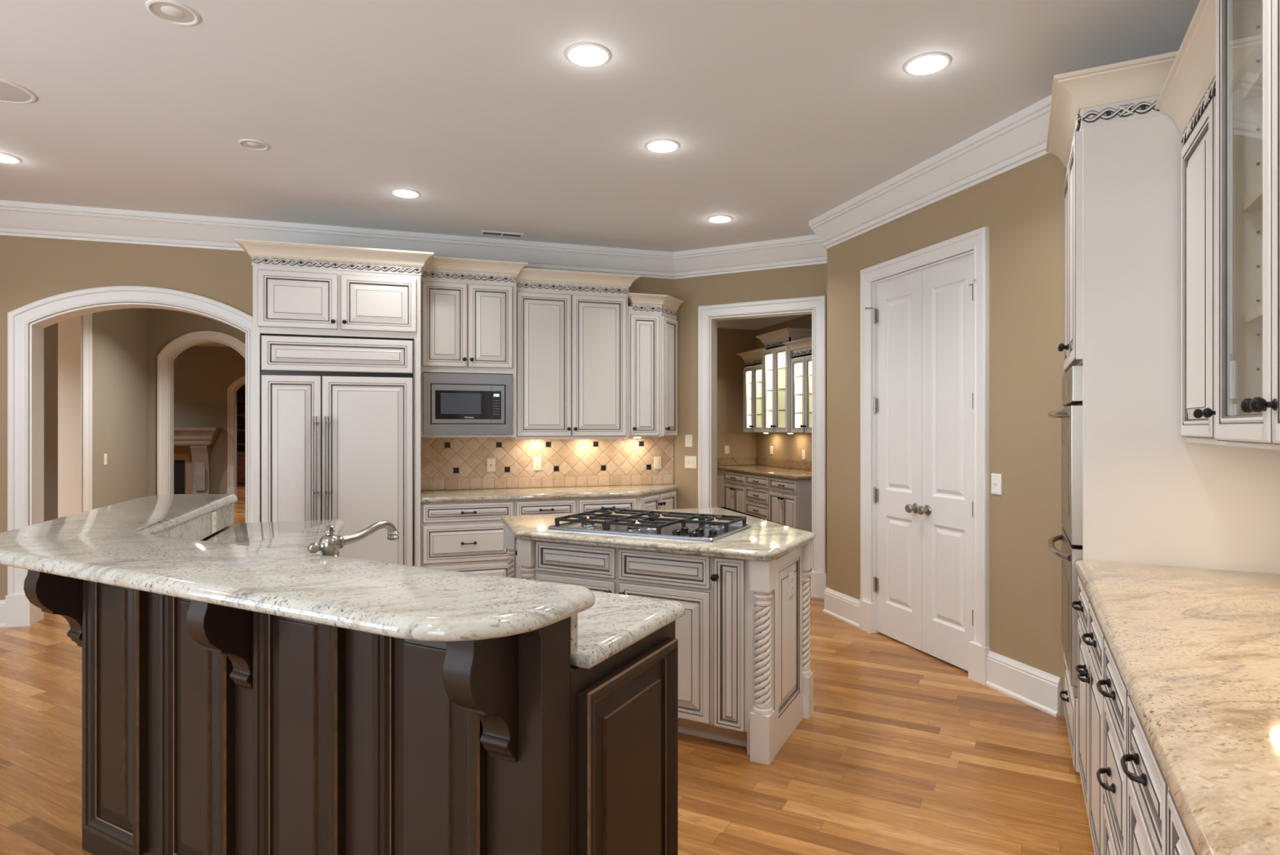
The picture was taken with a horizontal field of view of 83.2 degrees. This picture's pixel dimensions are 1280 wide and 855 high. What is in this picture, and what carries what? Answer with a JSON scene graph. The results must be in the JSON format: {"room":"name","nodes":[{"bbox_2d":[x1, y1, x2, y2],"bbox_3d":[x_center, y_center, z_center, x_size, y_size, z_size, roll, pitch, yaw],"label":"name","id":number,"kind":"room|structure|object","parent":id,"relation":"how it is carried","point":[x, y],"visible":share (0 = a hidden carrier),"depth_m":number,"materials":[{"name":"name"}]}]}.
{"room":"kitchen","nodes":[
{"label":"kitchen","id":0,"kind":"room"},
{"bbox_2d":[44,322,57,521],"bbox_3d":[-8.730,-0.085,8.946,4.900,3.050,9.700,0,0,-17],"label":"wall","id":1,"kind":"structure","parent":0,"point":[51,332],"depth_m":9.34,"materials":[{"name":"paint"}]},
{"bbox_2d":[92,307,148,509],"bbox_3d":[-5.439,-0.085,6.924,0.170,3.050,3.570,0,0,-17],"label":"wall","id":2,"kind":"structure","parent":0,"point":[120,337],"depth_m":7.78,"materials":[{"name":"paint"}]},
{"bbox_2d":[57,312,92,517],"bbox_3d":[-5.194,0.096,6.183,0.214,2.687,1.745,0,0,-17],"label":"door frame","id":3,"kind":"structure","parent":2,"relation":"attached to","point":[74,334],"depth_m":6.85,"materials":[{"name":"white paint"}]},
{"bbox_2d":[103,453,106,465],"bbox_3d":[-5.494,0.330,7.415,0.018,0.115,0.072,0,0,-17],"label":"light switch","id":4,"kind":"object","parent":2,"relation":"attached to","point":[104,455],"visible":1,"depth_m":7.40,"materials":[{"name":"white plastic"}]},
{"bbox_2d":[148,308,245,495],"bbox_3d":[-3.590,-0.085,9.433,5.200,3.050,0.150,0,0,-17],"label":"wall","id":5,"kind":"structure","parent":0,"point":[165,326],"depth_m":8.66,"materials":[{"name":"paint"}]},
{"bbox_2d":[156,330,245,495],"bbox_3d":[-5.296,0.129,8.878,1.096,2.621,0.194,0,0,-17],"label":"door frame","id":6,"kind":"structure","parent":5,"relation":"attached to","point":[165,366],"depth_m":8.69,"materials":[{"name":"white paint"}]},
{"bbox_2d":[173,346,245,493],"bbox_3d":[-8.693,-0.085,14.334,10.000,3.050,0.160,0,0,-17],"label":"wall","id":7,"kind":"structure","parent":0,"point":[203,375],"depth_m":14.30,"materials":[{"name":"paint"}]},
{"bbox_2d":[226,375,245,495],"bbox_3d":[-7.724,0.175,14.620,1.119,2.529,0.204,0,0,-17],"label":"door frame","id":8,"kind":"structure","parent":7,"relation":"attached to","point":[232,393],"depth_m":14.41,"materials":[{"name":"white paint"}]},
{"bbox_2d":[0,235,673,599],"bbox_3d":[-3.281,-0.085,5.728,7.570,3.050,0.175,0,0,-17],"label":"wall","id":9,"kind":"structure","parent":0,"point":[32,269],"depth_m":5.41,"materials":[{"name":"beige paint"}]},
{"bbox_2d":[0,599,5,626],"bbox_3d":[-5.624,1.344,4.885,2.194,0.192,0.030,0,0,-17],"label":"baseboard","id":10,"kind":"structure","parent":9,"relation":"attached to","point":[2,602],"depth_m":5.20,"materials":[{"name":"white paint"}]},
{"bbox_2d":[5,285,253,626],"bbox_3d":[-3.801,0.185,5.545,1.681,2.510,0.219,0,0,-17],"label":"door frame","id":11,"kind":"structure","parent":9,"relation":"attached to","point":[20,611],"depth_m":5.30,"materials":[{"name":"white paint"}]},
{"bbox_2d":[420,256,528,437],"bbox_3d":[-1.383,-0.632,5.974,0.836,1.420,0.481,0,0,-17],"label":"upper cabinet","id":12,"kind":"object","parent":9,"relation":"attached to","point":[468,306],"visible":1,"depth_m":5.80,"materials":[{"name":"beige paint"}]},
{"bbox_2d":[423,372,512,435],"bbox_3d":[-1.434,-0.186,5.974,0.698,0.492,0.382,0,0,-17],"label":"microwave","id":13,"kind":"object","parent":12,"relation":"in","point":[455,403],"visible":1,"depth_m":5.79,"materials":[{"name":"metal"}]},
{"bbox_2d":[0,94,1051,329],"bbox_3d":[-1.225,-1.500,3.325,9.655,0.220,11.522,0,0,-17],"label":"crown molding","id":14,"kind":"structure","parent":9,"relation":"attached to","point":[1020,139],"depth_m":5.50,"materials":[{"name":"white paint"}]},
{"bbox_2d":[420,436,673,489],"bbox_3d":[-0.770,0.305,6.416,2.270,0.445,0.014,0,0,-17],"label":"tile backsplash","id":15,"kind":"structure","parent":9,"relation":"attached to","point":[446,462],"depth_m":6.38,"materials":[{"name":"tile"}]},
{"bbox_2d":[486,458,495,471],"bbox_3d":[-1.289,0.327,6.240,0.072,0.115,0.016,0,0,-17],"label":"outlet","id":16,"kind":"object","parent":15,"relation":"attached to","point":[491,463],"visible":1,"depth_m":6.24,"materials":[{"name":"beige plastic"}]},
{"bbox_2d":[533,457,541,470],"bbox_3d":[-0.907,0.322,6.364,0.072,0.115,0.009,0,0,-17],"label":"power outlet","id":17,"kind":"object","parent":15,"relation":"attached to","point":[536,460],"visible":1,"depth_m":6.36,"materials":[{"name":"white plastic"}]},
{"bbox_2d":[653,456,661,468],"bbox_3d":[0.166,0.328,6.699,0.072,0.115,0.012,0,0,-17],"label":"light switch","id":18,"kind":"object","parent":15,"relation":"attached to","point":[657,460],"visible":1,"depth_m":6.70,"materials":[{"name":"white plastic"}]},
{"bbox_2d":[513,267,639,439],"bbox_3d":[-0.566,-0.606,6.268,1.062,1.412,0.411,0,0,-17],"label":"upper cabinet","id":19,"kind":"object","parent":9,"relation":"attached to","point":[572,326],"visible":0.98,"depth_m":6.12,"materials":[{"name":"beige paint"}]},
{"bbox_2d":[626,292,684,436],"bbox_3d":[0.131,-0.540,6.500,0.604,1.247,0.386,0,0,-17],"label":"upper cabinet","id":20,"kind":"object","parent":9,"relation":"attached to","point":[652,322],"visible":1,"depth_m":6.35,"materials":[{"name":"beige paint"}]},
{"bbox_2d":[0,486,1094,854],"bbox_3d":[-4.904,1.490,8.942,28.000,0.100,32.000,0,0,-17],"label":"floor","id":21,"kind":"structure","parent":0,"point":[900,751],"depth_m":3.06,"materials":[{"name":"brown wood"}]},
{"bbox_2d":[173,427,222,493],"bbox_3d":[-9.123,0.720,13.869,1.820,1.440,0.470,0,0,-17],"label":"fireplace","id":22,"kind":"object","parent":21,"relation":"on","point":[192,446],"visible":0.38,"depth_m":14.08,"materials":[{"name":"stone"}]},
{"bbox_2d":[173,427,222,444],"bbox_3d":[-9.123,0.170,13.869,1.820,0.340,0.470,0,0,-17],"label":"mantel shelf","id":23,"kind":"object","parent":22,"relation":"attached to","point":[182,436],"depth_m":13.88,"materials":[{"name":"wood"}]},
{"bbox_2d":[236,383,245,486],"bbox_3d":[-8.943,0.065,17.934,2.920,2.750,0.422,0,0,-17],"label":"bookcase","id":24,"kind":"object","parent":21,"relation":"on","point":[241,393],"visible":0.02,"depth_m":17.80,"materials":[{"name":"red wood"}]},
{"bbox_2d":[235,238,433,566],"bbox_3d":[-2.281,0.069,5.539,1.321,2.743,0.774,0,0,-17],"label":"tall cabinet","id":25,"kind":"object","parent":21,"relation":"on","point":[300,289],"visible":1,"depth_m":5.23,"materials":[{"name":"beige paint"}]},
{"bbox_2d":[260,334,413,565],"bbox_3d":[-2.275,0.390,5.522,1.039,2.100,0.690,0,0,-17],"label":"refrigerator","id":26,"kind":"object","parent":21,"relation":"on","point":[337,413],"visible":0.66,"depth_m":5.25,"materials":[{"name":"beige wood"}]},
{"bbox_2d":[23,525,678,854],"bbox_3d":[-1.362,0.927,2.705,1.433,1.026,3.232,0,0,-43],"label":"bar cabinet","id":27,"kind":"object","parent":21,"relation":"on","point":[208,728],"visible":0.83,"depth_m":1.90,"materials":[{"name":"brown paint"}]},
{"bbox_2d":[0,493,595,641],"bbox_3d":[-1.645,0.392,2.539,1.128,0.040,3.533,0,0,-42],"label":"raised bar","id":28,"kind":"object","parent":27,"relation":"on","point":[119,544],"visible":1,"depth_m":1.80,"materials":[{"name":"stone"}]},
{"bbox_2d":[205,519,684,668],"bbox_3d":[-1.228,0.548,2.805,1.160,0.040,3.150,0,0,-43],"label":"countertop","id":29,"kind":"structure","parent":27,"relation":"on","point":[615,622],"depth_m":2.11,"materials":[{"name":"grey stone"}]},
{"bbox_2d":[307,520,399,556],"bbox_3d":[-0.817,0.407,2.188,0.183,0.242,0.328,0,0,28],"label":"bridge faucet","id":30,"kind":"object","parent":29,"relation":"on","point":[330,544],"visible":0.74,"depth_m":2.15,"materials":[{"name":"silver metal"}]},
{"bbox_2d":[156,502,577,653],"bbox_3d":[-1.446,0.471,2.626,0.665,0.114,3.137,0,0,-43],"label":"granite riser","id":31,"kind":"object","parent":29,"relation":"on","point":[199,527],"visible":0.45,"depth_m":3.31,"materials":[{"name":"grey stone"}]},
{"bbox_2d":[211,511,216,533],"bbox_3d":[-2.116,0.472,3.580,0.009,0.105,0.070,0,0,-17],"label":"power outlet","id":32,"kind":"object","parent":31,"relation":"attached to","point":[213,513],"visible":1,"depth_m":3.57,"materials":[{"name":"white plastic"}]},
{"bbox_2d":[420,499,514,577],"bbox_3d":[-1.413,1.005,5.852,0.704,0.870,0.696,0,0,-17],"label":"base cabinet","id":33,"kind":"object","parent":21,"relation":"on","point":[467,536],"visible":0.56,"depth_m":5.55,"materials":[{"name":"beige paint"}]},
{"bbox_2d":[420,484,678,502],"bbox_3d":[-0.666,0.549,6.095,2.280,0.040,0.669,0,0,-17],"label":"countertop","id":34,"kind":"structure","parent":33,"relation":"on","point":[560,492],"depth_m":5.85,"materials":[{"name":"beige stone"}]},
{"bbox_2d":[514,497,576,515],"bbox_3d":[-0.837,1.005,6.033,0.499,0.870,0.696,0,0,-17],"label":"drawer","id":35,"kind":"object","parent":21,"relation":"on","point":[567,505],"visible":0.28,"depth_m":5.74,"materials":[{"name":"beige paint"}]},
{"bbox_2d":[576,496,636,513],"bbox_3d":[-0.354,1.005,6.185,0.510,0.870,0.696,0,0,-17],"label":"drawer","id":36,"kind":"object","parent":21,"relation":"on","point":[583,504],"visible":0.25,"depth_m":5.88,"materials":[{"name":"beige paint"}]},
{"bbox_2d":[636,489,675,510],"bbox_3d":[0.133,1.005,6.373,0.528,0.870,0.628,0,0,-17],"label":"base cabinet","id":37,"kind":"object","parent":21,"relation":"on","point":[664,500],"visible":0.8,"depth_m":6.26,"materials":[{"name":"beige paint"}]},
{"bbox_2d":[503,524,813,764],"bbox_3d":[0.096,1.004,3.744,1.409,0.872,1.553,0,0,-18],"label":"kitchen island","id":38,"kind":"object","parent":21,"relation":"on","point":[745,676],"visible":0.61,"depth_m":3.27,"materials":[{"name":"beige paint"}]},
{"bbox_2d":[501,506,815,561],"bbox_3d":[0.102,0.547,3.768,1.472,0.042,1.664,0,0,-17],"label":"island countertop","id":39,"kind":"structure","parent":38,"relation":"on","point":[766,540],"depth_m":3.47,"materials":[{"name":"beige stone"}]},
{"bbox_2d":[548,507,751,542],"bbox_3d":[0.055,0.494,3.765,0.912,0.066,0.555,0,0,28],"label":"gas cooktop","id":40,"kind":"object","parent":39,"relation":"in","point":[703,529],"visible":1,"depth_m":3.68,"materials":[{"name":"metal"}]},
{"bbox_2d":[788,569,794,597],"bbox_3d":[0.709,0.732,3.373,0.009,0.115,0.072,0,0,28],"label":"power outlet","id":41,"kind":"object","parent":38,"relation":"attached to","point":[791,575],"visible":1,"depth_m":3.36,"materials":[{"name":"beige paint"}]},
{"bbox_2d":[716,468,724,506],"bbox_3d":[1.398,1.006,9.993,0.654,0.868,0.368,0,0,-17],"label":"cabinet filler","id":42,"kind":"object","parent":21,"relation":"on","point":[720,473],"visible":0.14,"depth_m":9.85,"materials":[{"name":"beige paint"}]},
{"bbox_2d":[724,470,746,512],"bbox_3d":[1.518,1.006,9.486,0.702,0.868,0.668,0,0,-17],"label":"base cabinet","id":43,"kind":"object","parent":21,"relation":"on","point":[735,485],"visible":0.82,"depth_m":9.35,"materials":[{"name":"beige paint"}]},
{"bbox_2d":[745,472,769,519],"bbox_3d":[1.715,1.006,8.867,0.696,0.868,0.628,0,0,-17],"label":"base cabinet","id":44,"kind":"object","parent":21,"relation":"on","point":[757,490],"visible":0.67,"depth_m":8.75,"materials":[{"name":"beige paint"}]},
{"bbox_2d":[768,475,812,532],"bbox_3d":[1.906,1.006,8.250,0.702,0.868,0.660,0,0,-17],"label":"base cabinet","id":45,"kind":"object","parent":21,"relation":"on","point":[790,500],"visible":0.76,"depth_m":7.96,"materials":[{"name":"beige paint"}]},
{"bbox_2d":[716,464,812,479],"bbox_3d":[1.680,0.548,9.034,0.688,0.040,2.363,0,0,-17],"label":"countertop","id":46,"kind":"structure","parent":45,"relation":"on","point":[786,473],"depth_m":8.79,"materials":[{"name":"beige stone"}]},
{"bbox_2d":[716,457,812,470],"bbox_3d":[1.682,0.473,9.038,0.683,0.106,2.358,0,0,-17],"label":"backsplash","id":47,"kind":"structure","parent":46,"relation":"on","point":[800,464],"depth_m":9.91,"materials":[{"name":"beige stone"}]},
{"bbox_2d":[1071,574,1105,854],"bbox_3d":[1.797,1.005,2.311,0.684,0.870,0.991,0,0,28],"label":"base cabinet","id":48,"kind":"object","parent":21,"relation":"on","point":[1091,637],"visible":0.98,"depth_m":2.37,"materials":[{"name":"beige paint"}]},
{"bbox_2d":[1075,560,1279,854],"bbox_3d":[1.266,0.546,1.267,0.654,0.040,3.338,0,0,28],"label":"countertop","id":49,"kind":"structure","parent":48,"relation":"on","point":[1195,651],"depth_m":1.49,"materials":[{"name":"beige stone"}]},
{"bbox_2d":[1096,637,1131,854],"bbox_3d":[1.457,1.005,1.661,0.684,0.870,0.473,0,0,28],"label":"base cabinet","id":50,"kind":"object","parent":21,"relation":"on","point":[1114,784],"visible":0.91,"depth_m":1.78,"materials":[{"name":"beige paint"}]},
{"bbox_2d":[1120,693,1196,854],"bbox_3d":[1.127,1.005,1.029,0.684,0.870,0.948,0,0,28],"label":"base cabinet","id":51,"kind":"object","parent":21,"relation":"on","point":[1155,824],"visible":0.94,"depth_m":1.34,"materials":[{"name":"beige paint"}]},
{"bbox_2d":[1045,50,1279,771],"bbox_3d":[2.156,0.025,3.053,0.734,2.830,0.850,0,0,28],"label":"tall cabinet","id":52,"kind":"object","parent":21,"relation":"on","point":[1152,495],"visible":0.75,"depth_m":2.80,"materials":[{"name":"beige paint"}]},
{"bbox_2d":[1047,364,1082,696],"bbox_3d":[2.155,0.420,3.106,0.689,1.340,0.725,0,0,28],"label":"double wall oven","id":53,"kind":"object","parent":52,"relation":"in","point":[1071,536],"visible":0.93,"depth_m":2.94,"materials":[{"name":"silver metal"}]},
{"bbox_2d":[0,0,1199,346],"bbox_3d":[-4.904,-1.660,8.942,28.000,0.100,32.000,0,0,-17],"label":"ceiling","id":54,"kind":"structure","parent":0,"point":[780,114],"depth_m":3.53,"materials":[{"name":"paint"}]},
{"bbox_2d":[0,152,21,163],"bbox_3d":[-3.812,-1.605,4.292,0.194,0.010,0.194,0,0,-17],"label":"recessed light","id":55,"kind":"object","parent":54,"relation":"in","point":[4,157],"visible":1,"depth_m":4.31,"materials":[{"name":"white paint"}]},
{"bbox_2d":[0,79,35,104],"bbox_3d":[-3.068,-1.606,3.429,0.300,0.008,0.300,0,0,-17],"label":"ceiling speaker","id":56,"kind":"object","parent":54,"relation":"attached to","point":[10,92],"visible":1,"depth_m":3.47,"materials":[{"name":"white paint"}]},
{"bbox_2d":[0,81,31,102],"bbox_3d":[-3.068,-1.605,3.429,0.264,0.002,0.264,0,0,-17],"label":"grille","id":57,"kind":"object","parent":56,"relation":"attached to","point":[10,91],"depth_m":3.46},
{"bbox_2d":[146,0,199,26],"bbox_3d":[-1.811,-1.606,2.796,0.177,0.008,0.177,0,0,-17],"label":"recessed light","id":58,"kind":"object","parent":54,"relation":"in","point":[173,12],"visible":1,"depth_m":2.79,"materials":[{"name":"white paint"}]},
{"bbox_2d":[238,138,269,150],"bbox_3d":[-2.199,-1.606,4.103,0.156,0.008,0.156,0,0,-17],"label":"recessed light","id":59,"kind":"object","parent":54,"relation":"in","point":[253,144],"visible":1,"depth_m":4.09,"materials":[{"name":"white paint"}]},
{"bbox_2d":[391,188,420,198],"bbox_3d":[-1.612,-1.605,4.957,0.194,0.010,0.194,0,0,-17],"label":"recessed light","id":60,"kind":"object","parent":54,"relation":"in","point":[401,193],"visible":1,"depth_m":4.94,"materials":[{"name":"white paint"}]},
{"bbox_2d":[480,230,524,237],"bbox_3d":[-1.147,-1.605,5.991,0.350,0.009,0.110,0,0,-17],"label":"ceiling vent","id":61,"kind":"object","parent":54,"relation":"in","point":[482,232],"visible":1,"depth_m":5.98,"materials":[{"name":"white metal"}]},
{"bbox_2d":[565,43,610,66],"bbox_3d":[-0.224,-1.605,3.116,0.194,0.010,0.194,0,0,-17],"label":"recessed light","id":62,"kind":"object","parent":54,"relation":"in","point":[584,55],"visible":1,"depth_m":3.10,"materials":[{"name":"white paint"}]},
{"bbox_2d":[645,138,679,152],"bbox_3d":[0.129,-1.605,4.121,0.194,0.010,0.194,0,0,-17],"label":"recessed light","id":63,"kind":"object","parent":54,"relation":"in","point":[661,145],"visible":1,"depth_m":4.11,"materials":[{"name":"white paint"}]},
{"bbox_2d":[707,215,732,222],"bbox_3d":[0.618,-1.605,5.567,0.194,0.010,0.194,0,0,-17],"label":"recessed light","id":64,"kind":"object","parent":54,"relation":"in","point":[716,219],"visible":1,"depth_m":5.54,"materials":[{"name":"white paint"}]},
{"bbox_2d":[903,52,951,75],"bbox_3d":[1.272,-1.605,3.193,0.194,0.010,0.194,0,0,-17],"label":"recessed light","id":65,"kind":"object","parent":54,"relation":"in","point":[929,63],"visible":1,"depth_m":3.18,"materials":[{"name":"white paint"}]},
{"bbox_2d":[673,263,826,572],"bbox_3d":[1.020,-0.085,6.479,1.550,3.050,0.140,0,0,28],"label":"wall","id":66,"kind":"structure","parent":0,"point":[805,281],"depth_m":6.66,"materials":[{"name":"beige paint"}]},
{"bbox_2d":[684,434,692,447],"bbox_3d":[0.451,0.125,6.690,0.072,0.115,0.013,0,0,27],"label":"light switch","id":67,"kind":"object","parent":66,"relation":"attached to","point":[688,437],"visible":1,"depth_m":6.69,"materials":[{"name":"white plastic"}]},
{"bbox_2d":[684,455,696,468],"bbox_3d":[0.466,0.322,6.678,0.118,0.115,0.018,0,0,28],"label":"light switch","id":68,"kind":"object","parent":66,"relation":"attached to","point":[690,460],"visible":1,"depth_m":6.68,"materials":[{"name":"white plastic"}]},
{"bbox_2d":[697,295,826,598],"bbox_3d":[1.086,0.163,6.425,1.178,2.554,0.182,0,0,28],"label":"door frame","id":69,"kind":"structure","parent":66,"relation":"attached to","point":[819,576],"depth_m":6.25,"materials":[{"name":"white paint"}]},
{"bbox_2d":[716,314,812,471],"bbox_3d":[1.326,-0.085,7.386,2.555,3.050,5.500,0,0,-17],"label":"wall","id":70,"kind":"structure","parent":0,"point":[730,342],"depth_m":10.12,"materials":[{"name":"beige paint"}]},
{"bbox_2d":[724,444,729,453],"bbox_3d":[1.225,0.310,10.121,0.072,0.115,0.018,0,0,-17],"label":"light switch","id":71,"kind":"object","parent":70,"relation":"attached to","point":[726,447],"visible":1,"depth_m":10.13,"materials":[{"name":"white plastic"}]},
{"bbox_2d":[737,347,785,432],"bbox_3d":[1.643,-0.473,9.615,0.405,1.083,0.768,0,0,-17],"label":"glass cabinet","id":72,"kind":"object","parent":70,"relation":"attached to","point":[753,369],"visible":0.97,"depth_m":9.72,"materials":[{"name":"beige paint"}]},
{"bbox_2d":[769,445,773,454],"bbox_3d":[1.791,0.310,9.817,0.009,0.115,0.072,0,0,-17],"label":"power outlet","id":73,"kind":"object","parent":70,"relation":"attached to","point":[771,446],"visible":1,"depth_m":9.80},
{"bbox_2d":[755,327,812,432],"bbox_3d":[1.824,-0.556,8.989,0.435,1.248,0.826,0,0,-17],"label":"glass cabinet","id":74,"kind":"object","parent":70,"relation":"attached to","point":[776,366],"visible":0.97,"depth_m":8.96,"materials":[{"name":"beige paint"}]},
{"bbox_2d":[766,367,785,371],"bbox_3d":[1.865,-0.728,9.002,0.320,0.012,0.636,0,0,-17],"label":"glass shelf","id":75,"kind":"object","parent":74,"relation":"attached to","point":[768,369],"depth_m":9.20,"materials":[{"name":"white"}]},
{"bbox_2d":[766,388,785,391],"bbox_3d":[1.865,-0.470,9.002,0.320,0.012,0.636,0,0,-17],"label":"glass shelf","id":76,"kind":"object","parent":74,"relation":"attached to","point":[767,389],"depth_m":9.14,"materials":[{"name":"white"}]},
{"bbox_2d":[782,336,812,433],"bbox_3d":[2.041,-0.473,8.348,0.405,1.083,0.818,0,0,-17],"label":"glass cabinet","id":77,"kind":"object","parent":70,"relation":"attached to","point":[802,348],"visible":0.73,"depth_m":8.54,"materials":[{"name":"beige paint"}]},
{"bbox_2d":[795,373,812,377],"bbox_3d":[2.082,-0.604,8.362,0.290,0.012,0.628,0,0,-17],"label":"glass shelf","id":78,"kind":"object","parent":77,"relation":"attached to","point":[797,375],"depth_m":8.60,"materials":[{"name":"white"}]},
{"bbox_2d":[802,449,805,459],"bbox_3d":[2.045,0.340,9.006,0.009,0.115,0.072,0,0,-17],"label":"power outlet","id":79,"kind":"object","parent":70,"relation":"attached to","point":[803,451],"visible":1,"depth_m":8.99,"materials":[{"name":"white plastic"}]},
{"bbox_2d":[826,153,1064,717],"bbox_3d":[1.839,-0.085,4.618,0.120,3.050,2.150,0,0,-17],"label":"wall","id":80,"kind":"structure","parent":0,"point":[1022,206],"depth_m":3.92,"materials":[{"name":"beige paint"}]},
{"bbox_2d":[865,270,921,650],"bbox_3d":[1.708,0.210,4.853,0.104,2.436,0.520,0,0,-17],"label":"door","id":81,"kind":"structure","parent":80,"relation":"in","point":[897,316],"depth_m":4.82,"materials":[{"name":"white paint"}]},
{"bbox_2d":[858,226,990,684],"bbox_3d":[1.817,0.158,4.613,0.146,2.565,1.190,0,0,-17],"label":"door frame","id":82,"kind":"structure","parent":80,"relation":"attached to","point":[977,240],"depth_m":4.14,"materials":[{"name":"white paint"}]},
{"bbox_2d":[916,253,975,671],"bbox_3d":[1.865,0.210,4.354,0.104,2.436,0.520,0,0,-17],"label":"door","id":83,"kind":"structure","parent":80,"relation":"in","point":[946,509],"depth_m":4.40,"materials":[{"name":"white paint"}]},
{"bbox_2d":[991,473,1001,494],"bbox_3d":[1.965,0.313,3.983,0.018,0.115,0.072,0,0,-17],"label":"light switch","id":84,"kind":"object","parent":80,"relation":"attached to","point":[996,478],"visible":1,"depth_m":3.98,"materials":[{"name":"white plastic"}]},
{"bbox_2d":[985,650,1060,716],"bbox_3d":[2.014,1.344,3.809,0.030,0.192,0.462,0,0,-17],"label":"baseboard","id":85,"kind":"structure","parent":80,"relation":"attached to","point":[1039,689],"depth_m":3.78,"materials":[{"name":"white paint"}]},
{"bbox_2d":[1064,166,1069,717],"bbox_3d":[2.420,-0.085,3.474,0.653,3.050,0.115,0,0,28],"label":"wall","id":86,"kind":"structure","parent":0,"point":[1065,169],"depth_m":3.57,"materials":[{"name":"beige paint"}]},
{"bbox_3d":[1.248,-0.085,0.399,4.620,3.050,4.613,0,0,-17],"label":"wall","id":87,"kind":"structure","parent":0,"visible":0},
{"bbox_2d":[1155,0,1279,449],"bbox_3d":[1.909,-0.592,2.212,0.392,1.293,1.051,0,0,28],"label":"upper cabinet","id":88,"kind":"object","parent":87,"relation":"attached to","point":[1187,95],"visible":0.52,"depth_m":2.44,"materials":[{"name":"beige paint"}]},
{"bbox_2d":[1215,0,1279,445],"bbox_3d":[1.408,-0.714,1.358,0.491,1.503,1.110,0,0,28],"label":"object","id":89,"kind":"object","parent":87,"relation":"attached to","point":[1247,32],"visible":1,"depth_m":1.79,"materials":[{"name":"beige paint"}]},
{"bbox_2d":[1242,63,1262,99],"bbox_3d":[1.459,-0.829,1.331,0.349,0.018,0.888,0,0,28],"label":"shelf","id":90,"kind":"object","parent":89,"relation":"attached to","point":[1254,91],"depth_m":1.75,"materials":[{"name":"clear glass"}]},
{"bbox_2d":[1242,185,1262,211],"bbox_3d":[1.459,-0.549,1.331,0.349,0.018,0.888,0,0,28],"label":"shelf","id":91,"kind":"object","parent":89,"relation":"attached to","point":[1254,203],"depth_m":1.75,"materials":[{"name":"beige wood"}]},
{"bbox_2d":[1242,306,1262,323],"bbox_3d":[1.459,-0.269,1.331,0.349,0.018,0.888,0,0,28],"label":"shelf","id":92,"kind":"object","parent":89,"relation":"attached to","point":[1251,316],"depth_m":1.75,"materials":[{"name":"beige wood"}]},
{"bbox_3d":[1.618,-0.085,5.827,0.422,3.050,0.410,0,0,-17],"label":"wall","id":93,"kind":"structure","parent":0,"visible":0},
{"bbox_2d":[822,586,858,627],"bbox_3d":[1.534,1.344,5.636,0.210,0.192,0.942,0,0,4],"label":"baseboard","id":94,"kind":"structure","parent":93,"relation":"attached to","point":[842,606],"depth_m":5.39,"materials":[{"name":"white paint"}]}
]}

